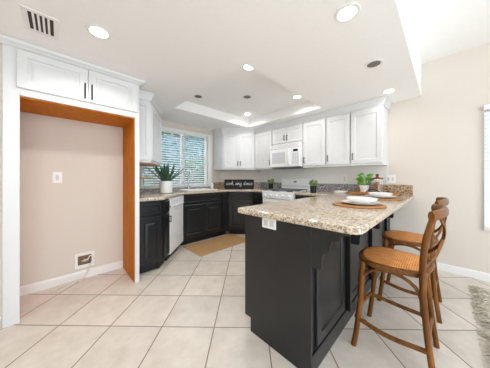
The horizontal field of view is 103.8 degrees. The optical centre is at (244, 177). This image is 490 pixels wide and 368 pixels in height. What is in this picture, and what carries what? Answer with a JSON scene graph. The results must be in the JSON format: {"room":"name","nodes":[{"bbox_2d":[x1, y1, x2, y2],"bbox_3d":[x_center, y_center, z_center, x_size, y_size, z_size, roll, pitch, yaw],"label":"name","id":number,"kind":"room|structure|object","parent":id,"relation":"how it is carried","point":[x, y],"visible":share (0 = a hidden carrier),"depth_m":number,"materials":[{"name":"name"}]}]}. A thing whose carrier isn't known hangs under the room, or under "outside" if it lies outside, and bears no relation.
{"room":"kitchen","nodes":[
{"label":"kitchen","id":0,"kind":"room"},
{"bbox_2d":[0,43,1,327],"bbox_3d":[-2.184,0.037,1.240,0.788,2.225,0.100,0,0,-44],"label":"wall","id":1,"kind":"structure","parent":0,"point":[0,43],"depth_m":1.47,"materials":[{"name":"beige paint"}]},
{"bbox_2d":[20,112,122,285],"bbox_3d":[-1.968,0.037,2.173,0.998,2.225,0.100,0,0,-44],"label":"wall","id":2,"kind":"structure","parent":0,"point":[82,213],"depth_m":2.11,"materials":[{"name":"beige paint"}]},
{"bbox_2d":[52,172,61,182],"bbox_3d":[-2.009,-0.005,2.055,0.075,0.118,0.012,0,0,-44],"label":"light switch","id":3,"kind":"object","parent":2,"relation":"attached to","point":[56,176],"visible":1,"depth_m":2.05,"materials":[{"name":"white plastic"}]},
{"bbox_2d":[20,260,122,295],"bbox_3d":[-1.888,1.105,2.170,0.875,0.090,0.014,0,0,-44],"label":"baseboard","id":4,"kind":"structure","parent":2,"relation":"attached to","point":[45,284],"depth_m":2.10,"materials":[{"name":"white paint"}]},
{"bbox_2d":[75,251,94,269],"bbox_3d":[-1.840,0.945,2.208,0.176,0.170,0.026,0,0,-44],"label":"outlet box","id":5,"kind":"object","parent":2,"relation":"attached to","point":[81,261],"visible":0.94,"depth_m":2.21,"materials":[{"name":"white plastic"}]},
{"bbox_2d":[139,89,163,166],"bbox_3d":[-1.327,-0.626,2.686,0.546,0.894,0.596,0,0,-44],"label":"upper cabinet","id":6,"kind":"object","parent":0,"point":[150,109],"visible":0.73,"depth_m":2.44,"materials":[{"name":"white paint"}]},
{"bbox_2d":[139,120,220,188],"bbox_3d":[-1.351,0.037,3.801,2.150,2.225,0.100,0,0,-44],"label":"wall","id":7,"kind":"structure","parent":0,"point":[216,174],"depth_m":4.15,"materials":[{"name":"beige paint"}]},
{"bbox_2d":[141,131,206,186],"bbox_3d":[-1.340,-0.380,3.819,1.350,1.090,0.070,0,0,-44],"label":"window","id":8,"kind":"structure","parent":7,"relation":"in","point":[183,138],"depth_m":3.86,"materials":[{"name":"white paint"}]},
{"bbox_2d":[143,128,183,186],"bbox_3d":[-1.491,-0.379,3.589,0.740,1.084,0.060,0,0,-44],"label":"window blind","id":9,"kind":"object","parent":8,"relation":"attached to","point":[163,129],"visible":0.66,"depth_m":3.66,"materials":[{"name":"white plastic"}]},
{"bbox_2d":[184,132,206,185],"bbox_3d":[-1.030,-0.379,4.036,0.528,1.084,0.060,0,0,-44],"label":"window blind","id":10,"kind":"object","parent":8,"relation":"attached to","point":[185,133],"visible":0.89,"depth_m":4.01,"materials":[{"name":"white plastic"}]},
{"bbox_2d":[139,186,209,191],"bbox_3d":[-1.392,0.211,3.674,1.825,0.049,0.018,0,0,-44],"label":"backsplash","id":11,"kind":"structure","parent":7,"relation":"attached to","point":[153,189],"depth_m":3.71,"materials":[{"name":"grey stone"}]},
{"bbox_2d":[141,126,211,188],"bbox_3d":[-1.261,-0.380,3.798,1.435,1.150,0.030,0,0,-44],"label":"trim","id":12,"kind":"structure","parent":7,"relation":"attached to","point":[209,136],"depth_m":4.24,"materials":[{"name":"white paint"}]},
{"bbox_2d":[214,132,254,169],"bbox_3d":[-0.119,-0.585,4.335,1.164,0.810,0.430,0,0,-10],"label":"upper cabinet","id":13,"kind":"object","parent":7,"relation":"attached to","point":[232,151],"visible":0.91,"depth_m":4.16,"materials":[{"name":"white paint"}]},
{"bbox_2d":[212,95,391,134],"bbox_3d":[0.711,-1.026,3.573,3.236,0.093,0.542,0,0,34],"label":"trim","id":14,"kind":"structure","parent":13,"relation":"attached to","point":[384,100],"depth_m":3.17,"materials":[{"name":"white paint"}]},
{"bbox_2d":[221,170,259,187],"bbox_3d":[-0.125,0.037,4.573,0.973,2.225,0.102,0,0,-5],"label":"wall","id":15,"kind":"structure","parent":0,"point":[225,174],"depth_m":4.53,"materials":[{"name":"beige paint"}]},
{"bbox_2d":[212,182,258,187],"bbox_3d":[-0.211,0.168,4.482,1.105,0.136,0.136,0,0,-12],"label":"backsplash","id":16,"kind":"structure","parent":15,"relation":"attached to","point":[216,184],"depth_m":4.46,"materials":[{"name":"brown stone"}]},
{"bbox_2d":[0,0,489,129],"bbox_3d":[0.455,-1.337,1.276,4.630,0.525,6.400,0,0,-44],"label":"ceiling","id":17,"kind":"structure","parent":0,"point":[181,50],"depth_m":1.66,"materials":[{"name":"paint"}]},
{"bbox_2d":[20,5,58,39],"bbox_3d":[-1.419,-1.070,1.340,0.170,0.008,0.260,0,0,-44],"label":"ceiling vent","id":18,"kind":"object","parent":17,"relation":"in","point":[40,23],"visible":1,"depth_m":1.33,"materials":[{"name":"white metal"}]},
{"bbox_2d":[85,24,111,39],"bbox_3d":[-1.076,-1.073,1.415,0.154,0.005,0.154,0,0,-44],"label":"recessed light","id":19,"kind":"object","parent":17,"relation":"in","point":[97,31],"visible":1,"depth_m":1.41,"materials":[{"name":"white paint"}]},
{"bbox_2d":[193,94,202,98],"bbox_3d":[-0.711,-1.232,2.904,0.154,0.005,0.154,0,0,-44],"label":"recessed light","id":20,"kind":"object","parent":17,"relation":"in","point":[198,96],"visible":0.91,"depth_m":2.90,"materials":[{"name":"white paint"}]},
{"bbox_2d":[242,95,251,98],"bbox_3d":[0.032,-1.232,2.920,0.154,0.005,0.154,0,0,-44],"label":"recessed light","id":21,"kind":"object","parent":17,"relation":"in","point":[243,96],"visible":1,"depth_m":2.90,"materials":[{"name":"white paint"}]},
{"bbox_2d":[242,64,253,70],"bbox_3d":[0.044,-1.232,2.131,0.154,0.005,0.154,0,0,-44],"label":"recessed light","id":22,"kind":"object","parent":17,"relation":"in","point":[245,67],"visible":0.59,"depth_m":2.16,"materials":[{"name":"white paint"}]},
{"bbox_2d":[292,95,301,98],"bbox_3d":[0.792,-1.232,2.919,0.154,0.005,0.154,0,0,-44],"label":"recessed light","id":23,"kind":"object","parent":17,"relation":"in","point":[294,96],"visible":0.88,"depth_m":2.93,"materials":[{"name":"white paint"}]},
{"bbox_2d":[334,2,360,22],"bbox_3d":[0.666,-1.073,1.253,0.154,0.005,0.154,0,0,-44],"label":"recessed light","id":24,"kind":"object","parent":17,"relation":"in","point":[347,12],"visible":1,"depth_m":1.24,"materials":[{"name":"white paint"}]},
{"bbox_2d":[364,59,383,68],"bbox_3d":[1.213,-1.073,1.809,0.154,0.005,0.154,0,0,-44],"label":"recessed light","id":25,"kind":"object","parent":17,"relation":"in","point":[375,63],"visible":1,"depth_m":1.80,"materials":[{"name":"white paint"}]},
{"bbox_2d":[381,88,396,93],"bbox_3d":[1.780,-1.073,2.374,0.154,0.005,0.154,0,0,-44],"label":"recessed light","id":26,"kind":"object","parent":17,"relation":"in","point":[391,90],"visible":1,"depth_m":2.38,"materials":[{"name":"white paint"}]},
{"bbox_2d":[0,230,489,367],"bbox_3d":[0.420,1.200,1.312,4.630,0.100,6.500,0,0,-44],"label":"floor","id":27,"kind":"structure","parent":0,"point":[188,311],"depth_m":1.49,"materials":[{"name":"tile"}]},
{"bbox_2d":[0,34,144,328],"bbox_3d":[-1.667,0.038,1.978,1.020,2.223,0.589,0,0,-44],"label":"tall cabinet","id":28,"kind":"object","parent":27,"relation":"on","point":[36,79],"visible":1,"depth_m":1.67,"materials":[{"name":"white paint"}]},
{"bbox_2d":[54,255,93,291],"bbox_3d":[-1.872,1.022,2.103,0.087,0.257,0.342,0,0,22],"label":"tube","id":29,"kind":"object","parent":27,"relation":"on","point":[73,282],"visible":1,"depth_m":2.11,"materials":[{"name":"white plastic"}]},
{"bbox_2d":[139,200,161,273],"bbox_3d":[-1.352,0.714,2.534,0.291,0.872,0.620,0,0,-44],"label":"base cabinet","id":30,"kind":"object","parent":27,"relation":"on","point":[150,212],"visible":0.54,"depth_m":2.32,"materials":[{"name":"black paint"}]},
{"bbox_2d":[157,199,171,268],"bbox_3d":[-1.227,0.714,2.668,0.601,0.872,0.223,0,0,45],"label":"base cabinet","id":31,"kind":"object","parent":27,"relation":"on","point":[166,206],"visible":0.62,"depth_m":2.50,"materials":[{"name":"grey paint"}]},
{"bbox_2d":[164,195,183,260],"bbox_3d":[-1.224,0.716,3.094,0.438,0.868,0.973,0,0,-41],"label":"dishwasher","id":32,"kind":"object","parent":27,"relation":"on","point":[176,203],"visible":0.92,"depth_m":2.87,"materials":[{"name":"white metal"}]},
{"bbox_2d":[180,192,221,245],"bbox_3d":[-0.928,0.714,3.672,0.814,0.872,0.614,0,0,-44],"label":"base cabinet","id":33,"kind":"object","parent":27,"relation":"on","point":[202,212],"visible":0.7,"depth_m":3.45,"materials":[{"name":"grey paint"}]},
{"bbox_2d":[183,234,244,256],"bbox_3d":[-0.460,1.146,3.377,1.080,0.008,0.560,0,0,-44],"label":"kitchen mat","id":34,"kind":"object","parent":27,"relation":"on","point":[209,246],"visible":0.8,"depth_m":3.30,"materials":[{"name":"fabric"}]},
{"bbox_2d":[219,192,227,234],"bbox_3d":[-0.588,0.714,4.025,0.150,0.872,0.580,0,0,-44],"label":"base cabinet","id":35,"kind":"object","parent":27,"relation":"on","point":[224,194],"visible":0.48,"depth_m":3.83,"materials":[{"name":"grey paint"}]},
{"bbox_2d":[228,192,252,233],"bbox_3d":[-0.071,0.714,4.213,1.322,0.872,0.714,0,0,3],"label":"base cabinet","id":36,"kind":"object","parent":27,"relation":"on","point":[236,221],"visible":0.41,"depth_m":3.86,"materials":[{"name":"grey paint"}]},
{"bbox_2d":[139,182,281,201],"bbox_3d":[-0.622,0.188,3.566,2.784,0.176,1.244,0,0,-44],"label":"countertop","id":37,"kind":"structure","parent":36,"relation":"on","point":[153,194],"depth_m":3.48,"materials":[{"name":"beige stone"}]},
{"bbox_2d":[145,162,183,192],"bbox_3d":[-1.258,-0.006,3.032,0.612,0.484,0.522,0,0,-44],"label":"potted plant","id":38,"kind":"object","parent":37,"relation":"on","point":[165,185],"visible":0.94,"depth_m":2.94,"materials":[{"name":"green plant"}]},
{"bbox_2d":[188,171,192,188],"bbox_3d":[-1.084,0.051,3.792,0.114,0.371,0.182,0,0,-14],"label":"faucet","id":39,"kind":"object","parent":37,"relation":"on","point":[189,186],"visible":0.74,"depth_m":3.82,"materials":[{"name":"silver metal"}]},
{"bbox_2d":[176,188,217,191],"bbox_3d":[-0.914,0.323,3.688,0.684,0.214,0.434,0,0,-44],"label":"sink","id":40,"kind":"object","parent":37,"relation":"in","point":[202,189],"visible":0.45,"depth_m":3.63,"materials":[{"name":"white ceramic"}]},
{"bbox_2d":[224,179,253,188],"bbox_3d":[-0.124,0.133,4.062,0.630,0.205,0.048,0,0,1],"label":"sign board","id":41,"kind":"object","parent":37,"relation":"on","point":[228,183],"visible":0.98,"depth_m":4.05,"materials":[{"name":"black paint"}]},
{"bbox_2d":[268,179,273,188],"bbox_3d":[0.544,0.125,4.043,0.151,0.221,0.166,0,0,30],"label":"potted herb","id":42,"kind":"object","parent":37,"relation":"on","point":[270,184],"visible":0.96,"depth_m":4.00,"materials":[{"name":"green plant"}]},
{"bbox_2d":[253,192,262,204],"bbox_3d":[0.452,0.714,3.949,0.654,0.872,0.290,0,0,-44],"label":"base cabinet","id":43,"kind":"object","parent":27,"relation":"on","point":[257,196],"visible":0.24,"depth_m":3.75,"materials":[{"name":"grey paint"}]},
{"bbox_2d":[262,179,312,203],"bbox_3d":[0.787,0.585,3.598,0.711,1.130,0.666,0,0,-44],"label":"range","id":44,"kind":"object","parent":27,"relation":"on","point":[289,186],"visible":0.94,"depth_m":3.54,"materials":[{"name":"white metal"}]},
{"bbox_2d":[262,190,304,193],"bbox_3d":[0.773,0.253,3.584,0.610,0.022,0.666,0,0,-44],"label":"cooktop","id":45,"kind":"object","parent":44,"relation":"in","point":[269,191],"depth_m":3.42,"materials":[{"name":"white metal"}]},
{"bbox_2d":[296,195,314,198],"bbox_3d":[1.255,0.714,3.145,0.620,0.872,0.616,0,0,-44],"label":"base cabinet","id":46,"kind":"object","parent":27,"relation":"on","point":[297,196],"visible":0.06,"depth_m":3.07,"materials":[{"name":"grey paint"}]},
{"bbox_2d":[245,213,393,367],"bbox_3d":[1.128,0.714,2.042,2.391,0.872,0.773,0,0,-44],"label":"base cabinet","id":47,"kind":"object","parent":27,"relation":"on","point":[301,282],"visible":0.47,"depth_m":1.27,"materials":[{"name":"grey paint"}]},
{"bbox_2d":[262,218,275,229],"bbox_3d":[0.163,0.310,1.310,0.008,0.070,0.118,0,0,-44],"label":"power outlet","id":48,"kind":"object","parent":47,"relation":"attached to","point":[266,223],"visible":0.9,"depth_m":1.30,"materials":[{"name":"white plastic"}]},
{"bbox_2d":[269,221,273,227],"bbox_3d":[0.178,0.310,1.291,0.002,0.040,0.036,0,0,-44],"label":"socket","id":49,"kind":"object","parent":48,"relation":"attached to","point":[271,223],"depth_m":1.29,"materials":[{"name":"grey plastic"}]},
{"bbox_2d":[238,183,414,234],"bbox_3d":[0.909,0.185,2.248,2.419,0.181,1.432,0,0,-44],"label":"countertop","id":50,"kind":"structure","parent":47,"relation":"on","point":[318,211],"depth_m":1.44,"materials":[{"name":"beige stone"}]},
{"bbox_2d":[309,180,317,192],"bbox_3d":[1.085,0.129,3.048,0.144,0.214,0.140,0,0,-3],"label":"potted herb","id":51,"kind":"object","parent":50,"relation":"on","point":[312,188],"visible":0.99,"depth_m":3.01,"materials":[{"name":"green plant"}]},
{"bbox_2d":[332,201,386,208],"bbox_3d":[0.970,0.230,1.650,0.400,0.013,0.400,0,0,-44],"label":"placemat","id":52,"kind":"object","parent":50,"relation":"on","point":[339,203],"visible":0.7,"depth_m":1.54,"materials":[{"name":"brown wicker"}]},
{"bbox_2d":[340,200,380,205],"bbox_3d":[0.984,0.212,1.643,0.304,0.021,0.304,0,0,-44],"label":"dinner plate","id":53,"kind":"object","parent":52,"relation":"on","point":[345,201],"visible":0.67,"depth_m":1.59,"materials":[{"name":"white ceramic"}]},
{"bbox_2d":[346,196,377,203],"bbox_3d":[0.995,0.192,1.639,0.236,0.046,0.236,0,0,-44],"label":"bowl","id":54,"kind":"object","parent":53,"relation":"on","point":[361,200],"visible":0.97,"depth_m":1.58,"materials":[{"name":"white ceramic"}]},
{"bbox_2d":[349,189,399,195],"bbox_3d":[1.818,0.193,2.716,0.292,0.087,0.554,0,0,-44],"label":"serving tray","id":55,"kind":"object","parent":50,"relation":"on","point":[350,192],"visible":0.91,"depth_m":2.67,"materials":[{"name":"brown wood"}]},
{"bbox_2d":[356,173,372,191],"bbox_3d":[1.742,0.066,2.796,0.226,0.299,0.229,0,0,39],"label":"potted plant","id":56,"kind":"object","parent":55,"relation":"on","point":[363,188],"visible":0.93,"depth_m":2.77,"materials":[{"name":"green plant"}]},
{"bbox_2d":[370,174,383,191],"bbox_3d":[1.860,0.078,2.701,0.160,0.276,0.160,0,0,-44],"label":"cookie jar","id":57,"kind":"object","parent":55,"relation":"on","point":[377,183],"visible":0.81,"depth_m":2.64,"materials":[{"name":"clear glass"}]},
{"bbox_2d":[360,196,402,200],"bbox_3d":[1.541,0.230,2.189,0.400,0.013,0.400,0,0,-44],"label":"placemat","id":58,"kind":"object","parent":50,"relation":"on","point":[393,198],"visible":0.53,"depth_m":2.03,"materials":[{"name":"brown wicker"}]},
{"bbox_2d":[365,195,396,197],"bbox_3d":[1.541,0.212,2.189,0.304,0.021,0.304,0,0,-44],"label":"dinner plate","id":59,"kind":"object","parent":58,"relation":"on","point":[390,196],"visible":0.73,"depth_m":2.12,"materials":[{"name":"white ceramic"}]},
{"bbox_2d":[368,192,392,196],"bbox_3d":[1.541,0.192,2.189,0.236,0.046,0.236,0,0,-44],"label":"bowl","id":60,"kind":"object","parent":59,"relation":"on","point":[377,194],"visible":0.89,"depth_m":2.14,"materials":[{"name":"white ceramic"}]},
{"bbox_2d":[351,204,448,367],"bbox_3d":[1.046,0.661,1.306,0.438,0.982,0.472,0,0,-44],"label":"counter stool","id":61,"kind":"object","parent":27,"relation":"on","point":[398,263],"visible":1,"depth_m":1.22,"materials":[{"name":"wood"}]},
{"bbox_2d":[377,197,448,323],"bbox_3d":[1.555,0.661,1.786,0.438,0.982,0.472,0,0,-44],"label":"counter stool","id":62,"kind":"object","parent":27,"relation":"on","point":[395,237],"visible":0.69,"depth_m":1.71,"materials":[{"name":"wood"}]},
{"bbox_2d":[467,285,489,367],"bbox_3d":[2.270,1.133,0.891,1.807,0.031,1.541,0,0,-44],"label":"area rug","id":63,"kind":"object","parent":27,"relation":"on","point":[482,295],"visible":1,"depth_m":1.62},
{"bbox_2d":[310,186,316,192],"bbox_3d":[1.084,0.181,3.049,0.104,0.110,0.104,0,0,-19],"label":"pot","id":64,"kind":"object","parent":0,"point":[312,188],"depth_m":3.01,"materials":[{"name":"black ceramic"}]},
{"bbox_2d":[260,43,489,273],"bbox_3d":[2.350,-0.175,2.575,0.100,2.650,5.627,0,0,-44],"label":"wall","id":65,"kind":"structure","parent":0,"point":[436,140],"depth_m":2.38,"materials":[{"name":"beige paint"}]},
{"bbox_2d":[255,130,281,169],"bbox_3d":[0.486,-0.585,4.149,0.380,0.810,0.474,0,0,-44],"label":"upper cabinet","id":66,"kind":"object","parent":65,"relation":"attached to","point":[263,140],"visible":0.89,"depth_m":4.05,"materials":[{"name":"white paint"}]},
{"bbox_2d":[260,182,281,187],"bbox_3d":[0.584,0.168,4.306,0.020,0.136,0.628,0,0,-44],"label":"backsplash","id":67,"kind":"structure","parent":65,"relation":"attached to","point":[262,184],"depth_m":4.39,"materials":[{"name":"grey stone"}]},
{"bbox_2d":[273,123,302,145],"bbox_3d":[0.888,-0.815,3.733,0.380,0.350,0.667,0,0,-44],"label":"upper cabinet","id":68,"kind":"object","parent":65,"relation":"attached to","point":[292,133],"visible":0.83,"depth_m":3.59,"materials":[{"name":"white paint"}]},
{"bbox_2d":[270,142,303,168],"bbox_3d":[0.858,-0.409,3.704,0.462,0.448,0.667,0,0,-44],"label":"microwave","id":69,"kind":"object","parent":68,"relation":"attached to","point":[284,156],"visible":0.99,"depth_m":3.53,"materials":[{"name":"white plastic"},{"name":"grey glass"},{"name":"pale grey plastic"}]},
{"bbox_2d":[303,117,332,167],"bbox_3d":[1.266,-0.585,3.344,0.380,0.810,0.401,0,0,-44],"label":"upper cabinet","id":70,"kind":"object","parent":65,"relation":"attached to","point":[314,131],"visible":0.82,"depth_m":3.23,"materials":[{"name":"white paint"}]},
{"bbox_2d":[313,183,356,191],"bbox_3d":[1.529,0.168,3.331,0.020,0.136,0.740,0,0,-44],"label":"backsplash","id":71,"kind":"structure","parent":65,"relation":"attached to","point":[321,187],"depth_m":3.28,"materials":[{"name":"grey stone"}]},
{"bbox_2d":[326,112,355,167],"bbox_3d":[1.533,-0.585,3.068,0.380,0.810,0.356,0,0,-44],"label":"upper cabinet","id":72,"kind":"object","parent":65,"relation":"attached to","point":[338,127],"visible":0.9,"depth_m":2.95,"materials":[{"name":"white paint"}]},
{"bbox_2d":[342,175,346,181],"bbox_3d":[1.663,0.015,3.206,0.008,0.118,0.075,0,0,-44],"label":"power outlet","id":73,"kind":"object","parent":65,"relation":"attached to","point":[344,177],"visible":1,"depth_m":3.21,"materials":[{"name":"white plastic"}]},
{"bbox_2d":[351,105,387,166],"bbox_3d":[1.799,-0.585,2.794,0.380,0.810,0.395,0,0,-44],"label":"upper cabinet","id":74,"kind":"object","parent":65,"relation":"attached to","point":[369,126],"visible":0.95,"depth_m":2.68,"materials":[{"name":"white paint"}]},
{"bbox_2d":[357,184,412,195],"bbox_3d":[2.021,0.166,2.823,0.020,0.141,0.671,0,0,-44],"label":"backsplash","id":75,"kind":"structure","parent":65,"relation":"attached to","point":[403,189],"depth_m":2.67,"materials":[{"name":"brown stone"}]},
{"bbox_2d":[386,175,395,182],"bbox_3d":[2.093,0.015,2.759,0.012,0.120,0.115,0,0,-44],"label":"light switch","id":76,"kind":"object","parent":65,"relation":"attached to","point":[389,178],"visible":1,"depth_m":2.76,"materials":[{"name":"white plastic"}]},
{"bbox_2d":[436,262,489,281],"bbox_3d":[3.188,1.105,1.627,0.014,0.090,3.100,0,0,-44],"label":"baseboard","id":77,"kind":"structure","parent":65,"relation":"attached to","point":[466,272],"depth_m":2.25,"materials":[{"name":"white paint"}]},
{"bbox_2d":[483,104,489,227],"bbox_3d":[3.093,-0.128,1.685,0.060,1.350,1.255,0,0,-44],"label":"window blind","id":78,"kind":"object","parent":65,"relation":"attached to","point":[486,107],"visible":1,"depth_m":2.12,"materials":[{"name":"white plastic"}]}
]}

